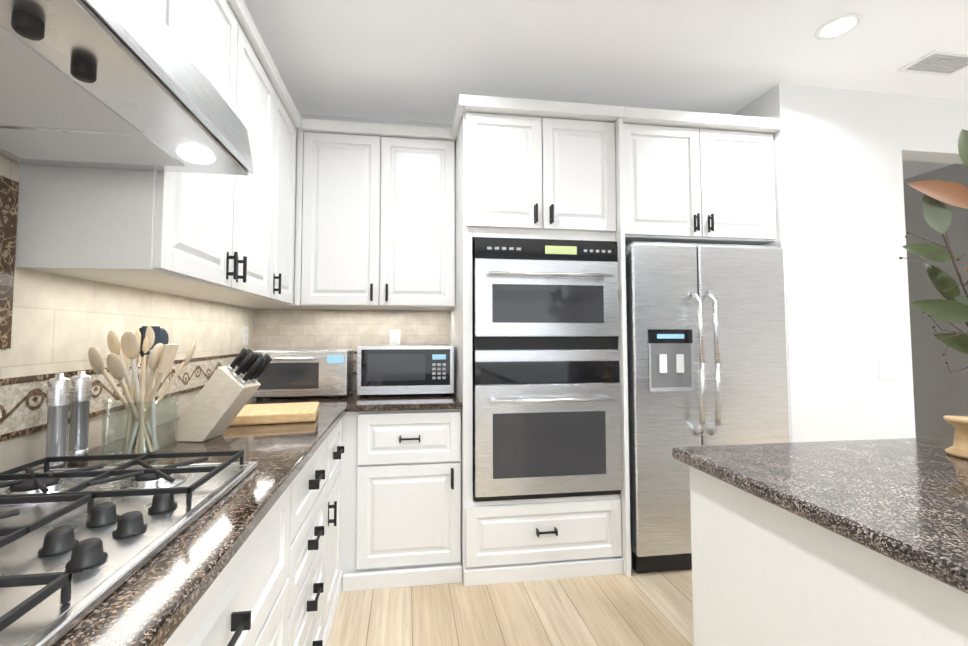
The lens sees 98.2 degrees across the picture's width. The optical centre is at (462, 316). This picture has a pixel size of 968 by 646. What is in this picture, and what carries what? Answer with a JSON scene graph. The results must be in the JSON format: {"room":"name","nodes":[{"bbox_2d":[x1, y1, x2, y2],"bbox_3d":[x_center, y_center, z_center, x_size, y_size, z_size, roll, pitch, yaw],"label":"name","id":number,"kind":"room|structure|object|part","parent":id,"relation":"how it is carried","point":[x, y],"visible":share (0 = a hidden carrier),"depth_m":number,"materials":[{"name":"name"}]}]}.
{"room":"kitchen","nodes":[
{"label":"kitchen","id":0,"kind":"room"},
{"bbox_2d":[0,155,253,481],"bbox_3d":[-1.039,-0.110,-0.102,0.130,2.765,5.920,0,-3,-8],"label":"backsplash","id":1,"kind":"structure","parent":0,"point":[52,325],"depth_m":1.25,"materials":[{"name":"tile"}]},
{"bbox_3d":[-1.074,-0.149,0.630,0.006,0.420,0.855,0,-3,-8],"label":"diamond frame","id":2,"kind":"part","parent":1,"relation":"part of","materials":[{"name":"brown tile"}]},
{"bbox_2d":[0,357,235,441],"bbox_3d":[-1.109,0.222,0.871,0.004,0.120,3.695,0,-3,-8],"label":"tile border","id":3,"kind":"object","parent":1,"relation":"attached to","point":[23,406],"depth_m":1.23,"materials":[{"name":"beige tile"}]},
{"bbox_2d":[0,0,252,175],"bbox_3d":[-0.779,-0.463,0.587,0.558,0.152,1.062,0,-3,-8],"label":"range hood","id":4,"kind":"object","parent":1,"relation":"attached to","point":[116,84],"visible":1,"depth_m":0.78,"materials":[{"name":"silver metal"}]},
{"bbox_2d":[15,0,282,303],"bbox_3d":[-1.029,-0.649,1.558,0.338,1.095,1.033,0,-3,-8],"label":"upper cabinet","id":5,"kind":"object","parent":1,"relation":"attached to","point":[224,239],"depth_m":1.30,"materials":[{"name":"white wood"}]},
{"bbox_2d":[243,326,247,344],"bbox_3d":[-1.333,0.118,2.570,0.008,0.115,0.070,0,-3,-8],"label":"outlet","id":6,"kind":"object","parent":1,"relation":"attached to","point":[245,335],"visible":1,"depth_m":2.56,"materials":[{"name":"white plastic"}]},
{"bbox_2d":[229,88,298,307],"bbox_3d":[-1.112,-0.620,2.183,0.338,1.095,0.465,0,-3,-8],"label":"upper cabinet","id":7,"kind":"object","parent":1,"relation":"attached to","point":[290,117],"depth_m":2.30,"materials":[{"name":"white wood"}]},
{"bbox_2d":[252,307,301,308],"bbox_3d":[-1.163,-0.573,2.561,0.338,1.035,0.412,0,-3,-8],"label":"upper cabinet","id":8,"kind":"object","parent":1,"relation":"attached to","point":[295,307],"depth_m":2.69,"materials":[{"name":"white wood"}]},
{"bbox_2d":[253,114,452,389],"bbox_3d":[0.199,0.032,2.981,3.160,2.765,0.130,0,-3,-8],"label":"wall","id":9,"kind":"structure","parent":0,"point":[311,329],"depth_m":2.79,"materials":[{"name":"tile"}]},
{"bbox_2d":[354,354,356,371],"bbox_3d":[-0.719,0.310,2.784,1.271,0.120,0.004,0,-3,-8],"label":"mosaic","id":10,"kind":"object","parent":9,"relation":"attached to","point":[355,362],"visible":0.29,"depth_m":2.78},
{"bbox_2d":[292,118,455,309],"bbox_3d":[-0.540,-0.599,2.662,0.960,1.095,0.379,0,-3,-8],"label":"upper cabinet","id":11,"kind":"object","parent":9,"relation":"attached to","point":[374,216],"visible":1,"depth_m":2.51,"materials":[{"name":"white wood"}]},
{"bbox_2d":[390,330,399,344],"bbox_3d":[-0.457,0.149,2.824,0.070,0.115,0.007,0,-3,-8],"label":"electrical outlet","id":12,"kind":"object","parent":9,"relation":"attached to","point":[394,337],"visible":0.79,"depth_m":2.82,"materials":[{"name":"white plastic"}]},
{"bbox_2d":[623,107,790,442],"bbox_3d":[1.333,0.129,2.695,0.981,2.545,0.743,0,-3,-8],"label":"upper cabinet","id":13,"kind":"object","parent":9,"relation":"attached to","point":[698,177],"visible":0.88,"depth_m":2.42,"materials":[{"name":"white wood"}]},
{"bbox_2d":[328,568,693,645],"bbox_3d":[1.667,1.347,0.839,6.100,0.060,7.200,0,-3,-8],"label":"floor","id":14,"kind":"structure","parent":0,"point":[653,608],"depth_m":1.93,"materials":[{"name":"brown wood"}]},
{"bbox_2d":[164,472,299,645],"bbox_3d":[-0.754,0.866,0.652,0.663,0.884,0.975,0,-3,-8],"label":"base cabinet","id":15,"kind":"object","parent":14,"relation":"on","point":[277,581],"depth_m":0.93,"materials":[{"name":"white wood"}]},
{"bbox_2d":[0,389,356,645],"bbox_3d":[-0.771,0.416,0.907,0.690,0.034,3.694,0,-3,-8],"label":"countertop","id":16,"kind":"structure","parent":15,"relation":"on","point":[154,600],"depth_m":0.78,"materials":[{"name":"brown stone"}]},
{"bbox_2d":[43,373,70,468],"bbox_3d":[-1.071,0.280,1.108,0.046,0.255,0.046,0,-3,-8],"label":"salt grinder","id":17,"kind":"object","parent":16,"relation":"on","point":[58,400],"visible":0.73,"depth_m":1.09,"materials":[{"name":"silver metal"}]},
{"bbox_2d":[67,371,91,464],"bbox_3d":[-1.081,0.283,1.183,0.046,0.255,0.046,0,-3,-8],"label":"pepper grinder","id":18,"kind":"object","parent":16,"relation":"on","point":[81,386],"visible":0.96,"depth_m":1.17,"materials":[{"name":"silver metal"}]},
{"bbox_2d":[0,450,257,645],"bbox_3d":[-0.760,0.362,0.661,0.530,0.050,0.900,0,-3,-8],"label":"cooktop","id":19,"kind":"object","parent":16,"relation":"in","point":[77,545],"visible":1,"depth_m":0.74,"materials":[{"name":"silver metal"}]},
{"bbox_2d":[88,324,195,464],"bbox_3d":[-0.937,0.218,1.232,0.231,0.390,0.219,0,-3,-8],"label":"jar","id":20,"kind":"object","parent":16,"relation":"on","point":[153,348],"visible":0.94,"depth_m":1.22,"materials":[{"name":"clear glass"}]},
{"bbox_3d":[-0.954,0.329,1.243,0.180,0.170,0.180,0,-3,-8],"label":"glass","id":21,"kind":"part","parent":20,"relation":"part of","materials":[{"name":"clear glass"}]},
{"bbox_2d":[177,348,271,441],"bbox_3d":[-0.812,0.267,1.456,0.291,0.313,0.105,0,-3,4],"label":"knife block","id":22,"kind":"object","parent":16,"relation":"on","point":[219,402],"visible":0.98,"depth_m":1.41,"materials":[{"name":"brown wood"}]},
{"bbox_2d":[229,402,319,425],"bbox_3d":[-0.828,0.419,1.811,0.380,0.042,0.280,1,-3,-16],"label":"cutting board","id":23,"kind":"object","parent":16,"relation":"on","point":[259,414],"visible":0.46,"depth_m":1.71,"materials":[{"name":"brown wood"}]},
{"bbox_2d":[252,349,353,399],"bbox_3d":[-0.934,0.335,2.471,0.524,0.270,0.373,0,-3,-8],"label":"toaster oven","id":24,"kind":"object","parent":16,"relation":"on","point":[303,372],"visible":0.96,"depth_m":2.34,"materials":[{"name":"silver metal"}]},
{"bbox_2d":[296,426,335,645],"bbox_3d":[-0.858,0.902,1.432,0.663,0.884,0.601,0,-3,-8],"label":"base cabinet","id":25,"kind":"object","parent":14,"relation":"on","point":[314,497],"depth_m":1.49,"materials":[{"name":"white wood"}]},
{"bbox_2d":[332,419,343,627],"bbox_3d":[-0.916,0.922,1.866,0.663,0.884,0.399,0,-3,-8],"label":"base cabinet","id":26,"kind":"object","parent":14,"relation":"on","point":[337,448],"depth_m":1.97,"materials":[{"name":"white wood"}]},
{"bbox_2d":[340,409,461,591],"bbox_3d":[-0.360,0.950,2.473,0.635,0.884,0.661,0,-3,-8],"label":"base cabinet","id":27,"kind":"object","parent":14,"relation":"on","point":[400,499],"visible":0.96,"depth_m":2.18,"materials":[{"name":"white wood"}]},
{"bbox_2d":[352,394,461,411],"bbox_3d":[-0.338,0.489,2.498,0.590,0.034,0.650,0,-3,-8],"label":"countertop","id":28,"kind":"structure","parent":27,"relation":"on","point":[419,401],"depth_m":2.23,"materials":[{"name":"brown stone"}]},
{"bbox_2d":[356,344,453,396],"bbox_3d":[-0.354,0.329,2.619,0.563,0.295,0.374,0,-3,-8],"label":"microwave","id":29,"kind":"object","parent":28,"relation":"on","point":[402,369],"visible":1,"depth_m":2.44,"materials":[{"name":"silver metal"}]},
{"bbox_2d":[450,94,630,585],"bbox_3d":[0.390,0.123,2.570,0.922,2.545,0.743,0,-3,-8],"label":"tall cabinet","id":30,"kind":"object","parent":14,"relation":"on","point":[534,169],"visible":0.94,"depth_m":2.26,"materials":[{"name":"white wood"}]},
{"bbox_2d":[472,237,621,501],"bbox_3d":[0.431,0.284,2.476,0.802,1.385,0.608,0,-3,-8],"label":"double oven","id":31,"kind":"object","parent":30,"relation":"in","point":[546,393],"visible":1,"depth_m":2.23,"materials":[{"name":"silver metal"}]},
{"bbox_2d":[625,241,789,572],"bbox_3d":[1.343,0.494,2.612,0.932,1.783,0.781,0,-3,-8],"label":"refrigerator","id":32,"kind":"object","parent":14,"relation":"on","point":[706,348],"visible":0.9,"depth_m":2.30,"materials":[{"name":"grey metal"}]},
{"bbox_2d":[689,466,967,645],"bbox_3d":[1.624,0.860,0.462,1.610,0.879,1.940,0,-3,-8],"label":"kitchen island","id":33,"kind":"object","parent":14,"relation":"on","point":[765,573],"visible":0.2,"depth_m":0.96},
{"bbox_2d":[672,436,967,593],"bbox_3d":[1.633,0.399,0.474,1.675,0.040,2.000,0,-3,-8],"label":"island countertop","id":34,"kind":"structure","parent":33,"relation":"on","point":[903,501],"depth_m":0.99,"materials":[{"name":"stone"}]},
{"bbox_2d":[899,129,967,372],"bbox_3d":[1.440,-0.074,0.970,0.878,0.949,0.398,0,-3,-8],"label":"arrangement","id":35,"kind":"object","parent":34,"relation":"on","point":[938,218],"visible":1,"depth_m":1.01,"materials":[{"name":"green plant"}]},
{"bbox_2d":[943,416,967,458],"bbox_3d":[1.499,0.358,1.236,0.104,0.110,0.104,0,-3,-8],"label":"stand","id":36,"kind":"object","parent":34,"relation":"on","point":[959,448],"visible":1,"depth_m":1.23,"materials":[{"name":"beige wood"}]},
{"bbox_2d":[244,0,967,179],"bbox_3d":[1.667,-1.475,0.969,6.100,0.060,7.200,0,-3,-8],"label":"ceiling","id":37,"kind":"structure","parent":0,"point":[429,61],"depth_m":2.20,"materials":[{"name":"paint"}]},
{"bbox_2d":[814,13,862,39],"bbox_3d":[1.809,-1.393,2.019,0.176,0.006,0.176,0,-3,-8],"label":"recessed light","id":38,"kind":"object","parent":37,"relation":"in","point":[838,26],"visible":1,"depth_m":2.01,"materials":[{"name":"white"}]},
{"bbox_2d":[898,50,967,75],"bbox_3d":[2.620,-1.380,2.289,0.340,0.008,0.170,0,-3,-8],"label":"ceiling vent","id":39,"kind":"object","parent":37,"relation":"in","point":[942,63],"visible":0.98,"depth_m":2.29,"materials":[{"name":"white plastic"}]},
{"bbox_2d":[733,83,915,442],"bbox_3d":[2.224,0.027,2.888,0.830,2.765,0.850,0,-3,-8],"label":"wall","id":40,"kind":"structure","parent":0,"point":[839,204],"depth_m":2.48,"materials":[{"name":"paint"}]},
{"bbox_2d":[899,94,967,163],"bbox_3d":[3.163,-1.190,2.706,0.970,0.350,0.130,0,-3,-8],"label":"wall","id":41,"kind":"structure","parent":0,"point":[932,128],"depth_m":2.61,"materials":[{"name":"paint"}]},
{"bbox_2d":[903,164,967,437],"bbox_3d":[4.642,-0.050,1.210,0.120,2.765,7.020,0,-3,-8],"label":"doorway","id":42,"kind":"structure","parent":0,"point":[940,390],"depth_m":3.77,"materials":[{"name":"paint"}]}
]}

